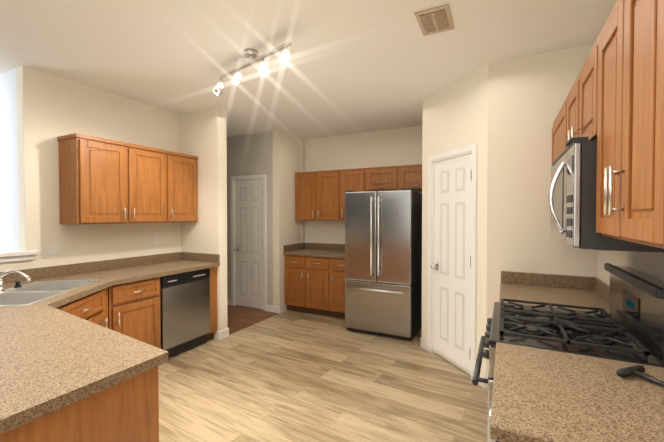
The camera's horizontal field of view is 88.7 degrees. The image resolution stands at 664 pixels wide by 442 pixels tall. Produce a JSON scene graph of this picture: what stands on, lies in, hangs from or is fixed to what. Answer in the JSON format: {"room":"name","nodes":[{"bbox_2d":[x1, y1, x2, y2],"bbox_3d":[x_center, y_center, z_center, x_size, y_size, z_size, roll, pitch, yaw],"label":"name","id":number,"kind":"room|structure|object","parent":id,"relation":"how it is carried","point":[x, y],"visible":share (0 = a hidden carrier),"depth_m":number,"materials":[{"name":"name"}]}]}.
{"room":"kitchen","nodes":[
{"label":"kitchen","id":0,"kind":"room"},
{"bbox_2d":[0,68,18,250],"bbox_3d":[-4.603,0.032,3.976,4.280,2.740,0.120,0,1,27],"label":"window","id":1,"kind":"structure","parent":0,"point":[9,232],"depth_m":3.01,"materials":[{"name":"white glass"}]},
{"bbox_2d":[0,65,180,271],"bbox_3d":[-3.213,0.068,1.858,0.120,2.740,5.510,0,1,27],"label":"wall","id":2,"kind":"structure","parent":0,"point":[51,108],"depth_m":3.18,"materials":[{"name":"beige paint"}]},
{"bbox_2d":[0,250,37,262],"bbox_3d":[-3.550,0.325,1.198,0.205,0.080,4.020,0,1,27],"label":"trim","id":3,"kind":"structure","parent":2,"relation":"on","point":[12,256],"depth_m":2.84,"materials":[{"name":"white wood"}]},
{"bbox_2d":[47,242,62,254],"bbox_3d":[-2.517,0.248,3.083,0.008,0.115,0.120,0,1,27],"label":"electrical outlet","id":4,"kind":"object","parent":2,"relation":"attached to","point":[54,248],"visible":1,"depth_m":3.08,"materials":[{"name":"white plastic"}]},
{"bbox_2d":[57,133,176,223],"bbox_3d":[-2.143,-0.376,3.458,0.320,0.795,0.947,0,1,27],"label":"upper cabinet","id":5,"kind":"object","parent":2,"relation":"attached to","point":[104,181],"depth_m":3.23,"materials":[{"name":"brown wood"}]},
{"bbox_2d":[153,236,158,245],"bbox_3d":[-2.062,0.233,3.974,0.008,0.115,0.075,0,1,27],"label":"electrical outlet","id":6,"kind":"object","parent":2,"relation":"attached to","point":[155,240],"visible":1,"depth_m":3.97,"materials":[{"name":"white plastic"}]},
{"bbox_2d":[173,152,197,221],"bbox_3d":[-1.880,-0.385,3.974,0.320,0.795,0.511,0,1,27],"label":"upper cabinet","id":7,"kind":"object","parent":2,"relation":"attached to","point":[185,198],"depth_m":3.96,"materials":[{"name":"brown wood"}]},
{"bbox_2d":[180,107,227,337],"bbox_3d":[-2.435,0.021,4.627,2.550,2.740,0.130,0,1,27],"label":"wall","id":8,"kind":"structure","parent":0,"point":[203,135],"depth_m":4.07,"materials":[{"name":"beige paint"}]},
{"bbox_2d":[214,328,228,336],"bbox_3d":[-1.443,1.348,4.223,0.424,0.100,0.014,0,1,27],"label":"baseboard","id":9,"kind":"structure","parent":8,"relation":"attached to","point":[220,335],"depth_m":4.05,"materials":[{"name":"white"}]},
{"bbox_2d":[227,131,272,305],"bbox_3d":[-1.945,0.003,5.729,2.420,2.740,0.120,0,1,27],"label":"wall","id":10,"kind":"structure","parent":0,"point":[249,154],"depth_m":5.26,"materials":[{"name":"grey paint"}]},
{"bbox_2d":[230,174,266,310],"bbox_3d":[-1.298,0.330,5.385,0.724,2.097,0.116,0,1,27],"label":"door frame","id":11,"kind":"structure","parent":10,"relation":"attached to","point":[233,179],"depth_m":5.35,"materials":[{"name":"white wood"}]},
{"bbox_2d":[234,179,263,308],"bbox_3d":[-1.313,0.361,5.341,0.593,2.013,0.117,0,1,27],"label":"hall door","id":12,"kind":"structure","parent":10,"relation":"in","point":[248,248],"depth_m":5.37,"materials":[{"name":"white wood"}]},
{"bbox_2d":[272,130,304,310],"bbox_3d":[-0.675,0.008,5.423,0.120,2.740,0.730,0,1,27],"label":"wall","id":13,"kind":"structure","parent":0,"point":[286,168],"depth_m":5.16,"materials":[{"name":"beige paint"}]},
{"bbox_2d":[301,138,304,242],"bbox_3d":[-1.022,-0.001,5.920,1.210,2.740,0.100,0,1,27],"label":"wall","id":14,"kind":"structure","parent":0,"point":[302,221],"depth_m":5.63,"materials":[{"name":"beige paint"}]},
{"bbox_2d":[0,0,616,138],"bbox_3d":[-2.647,-1.342,2.747,8.860,0.050,7.650,0,1,27],"label":"ceiling","id":15,"kind":"structure","parent":0,"point":[356,66],"depth_m":2.59,"materials":[{"name":"white paint"}]},
{"bbox_2d":[212,41,290,95],"bbox_3d":[-0.659,-1.196,2.625,0.953,0.237,0.316,0,1,27],"label":"track light","id":16,"kind":"object","parent":15,"relation":"attached to","point":[251,54],"visible":1,"depth_m":2.60,"materials":[{"name":"silver metal"}]},
{"bbox_2d":[414,4,453,35],"bbox_3d":[0.672,-1.299,2.215,0.210,0.015,0.303,0,1,27],"label":"ceiling vent","id":17,"kind":"object","parent":15,"relation":"in","point":[435,20],"visible":1,"depth_m":2.19,"materials":[{"name":"beige metal"}]},
{"bbox_2d":[158,305,487,441],"bbox_3d":[-1.534,1.455,2.226,6.360,0.054,7.650,0,1,27],"label":"floor","id":18,"kind":"structure","parent":0,"point":[289,376],"depth_m":2.88,"materials":[{"name":"brown wood"}]},
{"bbox_2d":[0,323,160,441],"bbox_3d":[-1.122,1.012,1.398,0.717,0.870,0.637,0,1,27],"label":"base cabinet","id":19,"kind":"object","parent":18,"relation":"on","point":[127,410],"depth_m":1.21,"materials":[{"name":"brown wood"}]},
{"bbox_2d":[0,300,167,434],"bbox_3d":[-1.603,0.625,1.462,1.732,0.197,1.050,0,1,27],"label":"countertop","id":20,"kind":"structure","parent":19,"relation":"on","point":[53,358],"depth_m":1.31,"materials":[{"name":"stone"}]},
{"bbox_2d":[57,284,143,322],"bbox_3d":[-1.885,0.993,2.513,0.500,0.870,0.678,0,1,27],"label":"base cabinet","id":21,"kind":"object","parent":18,"relation":"on","point":[111,302],"depth_m":2.92,"materials":[{"name":"brown wood"}]},
{"bbox_2d":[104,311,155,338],"bbox_3d":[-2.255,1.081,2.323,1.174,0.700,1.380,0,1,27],"label":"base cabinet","id":22,"kind":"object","parent":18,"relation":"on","point":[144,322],"depth_m":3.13,"materials":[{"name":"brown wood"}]},
{"bbox_2d":[120,277,160,338],"bbox_3d":[-2.070,0.980,3.275,0.637,0.870,0.486,0,1,27],"label":"base cabinet","id":23,"kind":"object","parent":18,"relation":"on","point":[151,286],"depth_m":3.26,"materials":[{"name":"brown wood"}]},
{"bbox_2d":[0,252,219,307],"bbox_3d":[-2.073,0.518,2.742,1.110,0.368,2.907,0,1,27],"label":"countertop","id":24,"kind":"structure","parent":23,"relation":"on","point":[70,282],"depth_m":3.04,"materials":[{"name":"stone"}]},
{"bbox_2d":[0,270,99,306],"bbox_3d":[-2.171,0.523,2.464,0.893,0.368,0.974,0,1,27],"label":"sink","id":25,"kind":"object","parent":24,"relation":"in","point":[62,291],"depth_m":2.47,"materials":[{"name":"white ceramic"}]},
{"bbox_2d":[160,268,209,357],"bbox_3d":[-1.811,0.974,3.763,0.635,0.865,0.602,0,1,27],"label":"dishwasher","id":26,"kind":"object","parent":18,"relation":"on","point":[185,308],"visible":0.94,"depth_m":3.58,"materials":[{"name":"grey metal"}]},
{"bbox_2d":[284,255,346,318],"bbox_3d":[-0.075,0.947,5.171,1.187,0.870,0.656,0,1,27],"label":"base cabinet","id":27,"kind":"object","parent":18,"relation":"on","point":[315,285],"visible":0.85,"depth_m":4.94,"materials":[{"name":"brown wood"}]},
{"bbox_2d":[283,243,344,258],"bbox_3d":[-0.067,0.441,5.168,1.197,0.138,0.640,0,1,27],"label":"countertop","id":28,"kind":"structure","parent":27,"relation":"on","point":[321,250],"depth_m":5.35,"materials":[{"name":"stone"}]},
{"bbox_2d":[345,188,421,340],"bbox_3d":[0.713,0.506,4.434,0.836,1.778,0.926,0,1,27],"label":"refrigerator","id":29,"kind":"object","parent":18,"relation":"on","point":[383,262],"visible":1,"depth_m":4.07,"materials":[{"name":"grey metal"}]},
{"bbox_2d":[489,400,499,441],"bbox_3d":[0.857,1.016,1.073,0.656,0.871,0.649,0,1,27],"label":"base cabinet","id":30,"kind":"object","parent":18,"relation":"on","point":[490,410],"visible":0.08,"depth_m":1.21,"materials":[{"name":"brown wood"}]},
{"bbox_2d":[490,342,663,441],"bbox_3d":[0.859,0.511,1.054,0.642,0.138,0.667,0,1,27],"label":"countertop","id":31,"kind":"structure","parent":30,"relation":"on","point":[541,395],"depth_m":1.03,"materials":[{"name":"stone"}]},
{"bbox_2d":[616,365,663,386],"bbox_3d":[1.058,0.523,1.130,0.174,0.027,0.174,0,1,27],"label":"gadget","id":32,"kind":"object","parent":31,"relation":"on","point":[637,370],"visible":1,"depth_m":1.16,"materials":[{"name":"black plastic"}]},
{"bbox_2d":[472,263,663,441],"bbox_3d":[1.139,0.841,1.721,0.744,1.200,0.752,0,1,27],"label":"gas range","id":33,"kind":"object","parent":18,"relation":"on","point":[629,327],"visible":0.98,"depth_m":1.54,"materials":[{"name":"grey metal"}]},
{"bbox_3d":[1.515,0.995,2.363,0.656,0.870,0.713,0,1,27],"label":"base cabinet","id":34,"kind":"object","parent":18,"relation":"on","visible":0},
{"bbox_2d":[499,271,609,312],"bbox_3d":[1.521,0.489,2.351,0.642,0.138,0.714,0,1,27],"label":"countertop","id":35,"kind":"structure","parent":34,"relation":"on","point":[585,291],"depth_m":2.48,"materials":[{"name":"stone"}]},
{"bbox_2d":[305,126,421,243],"bbox_3d":[0.489,0.010,5.307,2.300,2.740,0.120,0,1,27],"label":"wall","id":36,"kind":"structure","parent":0,"point":[394,147],"depth_m":5.30,"materials":[{"name":"beige paint"}]},
{"bbox_2d":[295,170,342,219],"bbox_3d":[-0.135,-0.391,5.368,0.880,0.760,0.320,0,1,27],"label":"upper cabinet","id":37,"kind":"object","parent":36,"relation":"attached to","point":[319,195],"depth_m":5.22,"materials":[{"name":"brown wood"}]},
{"bbox_2d":[341,230,344,237],"bbox_3d":[0.174,0.208,5.397,0.075,0.115,0.008,0,1,27],"label":"electrical outlet","id":38,"kind":"object","parent":36,"relation":"attached to","point":[342,233],"visible":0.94,"depth_m":5.40,"materials":[{"name":"white plastic"}]},
{"bbox_2d":[343,168,366,219],"bbox_3d":[0.336,-0.387,5.128,0.477,0.760,0.320,0,1,27],"label":"upper cabinet","id":39,"kind":"object","parent":36,"relation":"attached to","point":[355,180],"depth_m":4.95,"materials":[{"name":"brown wood"}]},
{"bbox_2d":[367,165,402,190],"bbox_3d":[0.797,-0.598,4.889,0.558,0.330,0.320,0,1,27],"label":"upper cabinet","id":40,"kind":"object","parent":36,"relation":"attached to","point":[389,178],"depth_m":4.74,"materials":[{"name":"brown wood"}]},
{"bbox_2d":[403,164,421,190],"bbox_3d":[1.160,-0.595,4.703,0.559,0.330,0.320,0,1,27],"label":"upper cabinet","id":41,"kind":"object","parent":36,"relation":"attached to","point":[412,174],"depth_m":4.57,"materials":[{"name":"brown wood"}]},
{"bbox_2d":[422,64,487,376],"bbox_3d":[1.202,0.043,3.338,0.100,2.740,0.976,0,1,-18],"label":"wall","id":42,"kind":"structure","parent":0,"point":[455,115],"depth_m":3.10,"materials":[{"name":"beige paint"}]},
{"bbox_2d":[431,154,471,374],"bbox_3d":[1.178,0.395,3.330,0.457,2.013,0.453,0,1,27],"label":"pantry door","id":43,"kind":"structure","parent":42,"relation":"in","point":[451,267],"depth_m":3.31,"materials":[{"name":"white wood"}]},
{"bbox_2d":[427,143,476,379],"bbox_3d":[1.197,0.365,3.334,0.116,2.097,0.724,0,1,-18],"label":"door frame","id":44,"kind":"structure","parent":42,"relation":"attached to","point":[465,150],"depth_m":3.23,"materials":[{"name":"white wood"}]},
{"bbox_2d":[420,337,485,388],"bbox_3d":[1.149,1.363,3.338,0.014,0.100,0.986,0,1,-18],"label":"baseboard","id":45,"kind":"structure","parent":42,"relation":"attached to","point":[423,343],"depth_m":3.69,"materials":[{"name":"white"}]},
{"bbox_2d":[486,43,597,376],"bbox_3d":[1.662,0.053,2.732,0.750,2.740,0.100,0,1,27],"label":"wall","id":46,"kind":"structure","parent":0,"point":[527,95],"depth_m":2.72,"materials":[{"name":"beige paint"}]},
{"bbox_2d":[597,250,663,285],"bbox_3d":[1.174,0.086,0.820,0.120,2.740,7.650,0,1,27],"label":"wall","id":47,"kind":"structure","parent":0,"point":[650,263],"depth_m":1.82,"materials":[{"name":"beige paint"}]},
{"bbox_2d":[551,105,562,182],"bbox_3d":[1.674,-0.355,2.257,0.295,0.795,0.718,0,1,27],"label":"upper cabinet","id":48,"kind":"object","parent":47,"relation":"attached to","point":[557,130],"depth_m":2.35,"materials":[{"name":"brown wood"}]},
{"bbox_2d":[563,44,594,150],"bbox_3d":[1.339,-0.538,1.595,0.295,0.408,0.760,0,1,27],"label":"upper cabinet","id":49,"kind":"object","parent":47,"relation":"attached to","point":[577,105],"depth_m":1.60,"materials":[{"name":"brown wood"}]},
{"bbox_2d":[549,137,663,252],"bbox_3d":[1.280,-0.116,1.633,0.428,0.458,0.754,0,1,27],"label":"over-the-range microwave","id":50,"kind":"object","parent":49,"relation":"attached to","point":[572,198],"visible":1,"depth_m":1.36,"materials":[{"name":"grey metal"}]},
{"bbox_2d":[591,0,663,248],"bbox_3d":[1.018,-0.334,0.971,0.295,0.795,0.650,0,1,27],"label":"upper cabinet","id":51,"kind":"object","parent":47,"relation":"attached to","point":[613,105],"depth_m":0.98,"materials":[{"name":"brown wood"}]}
]}

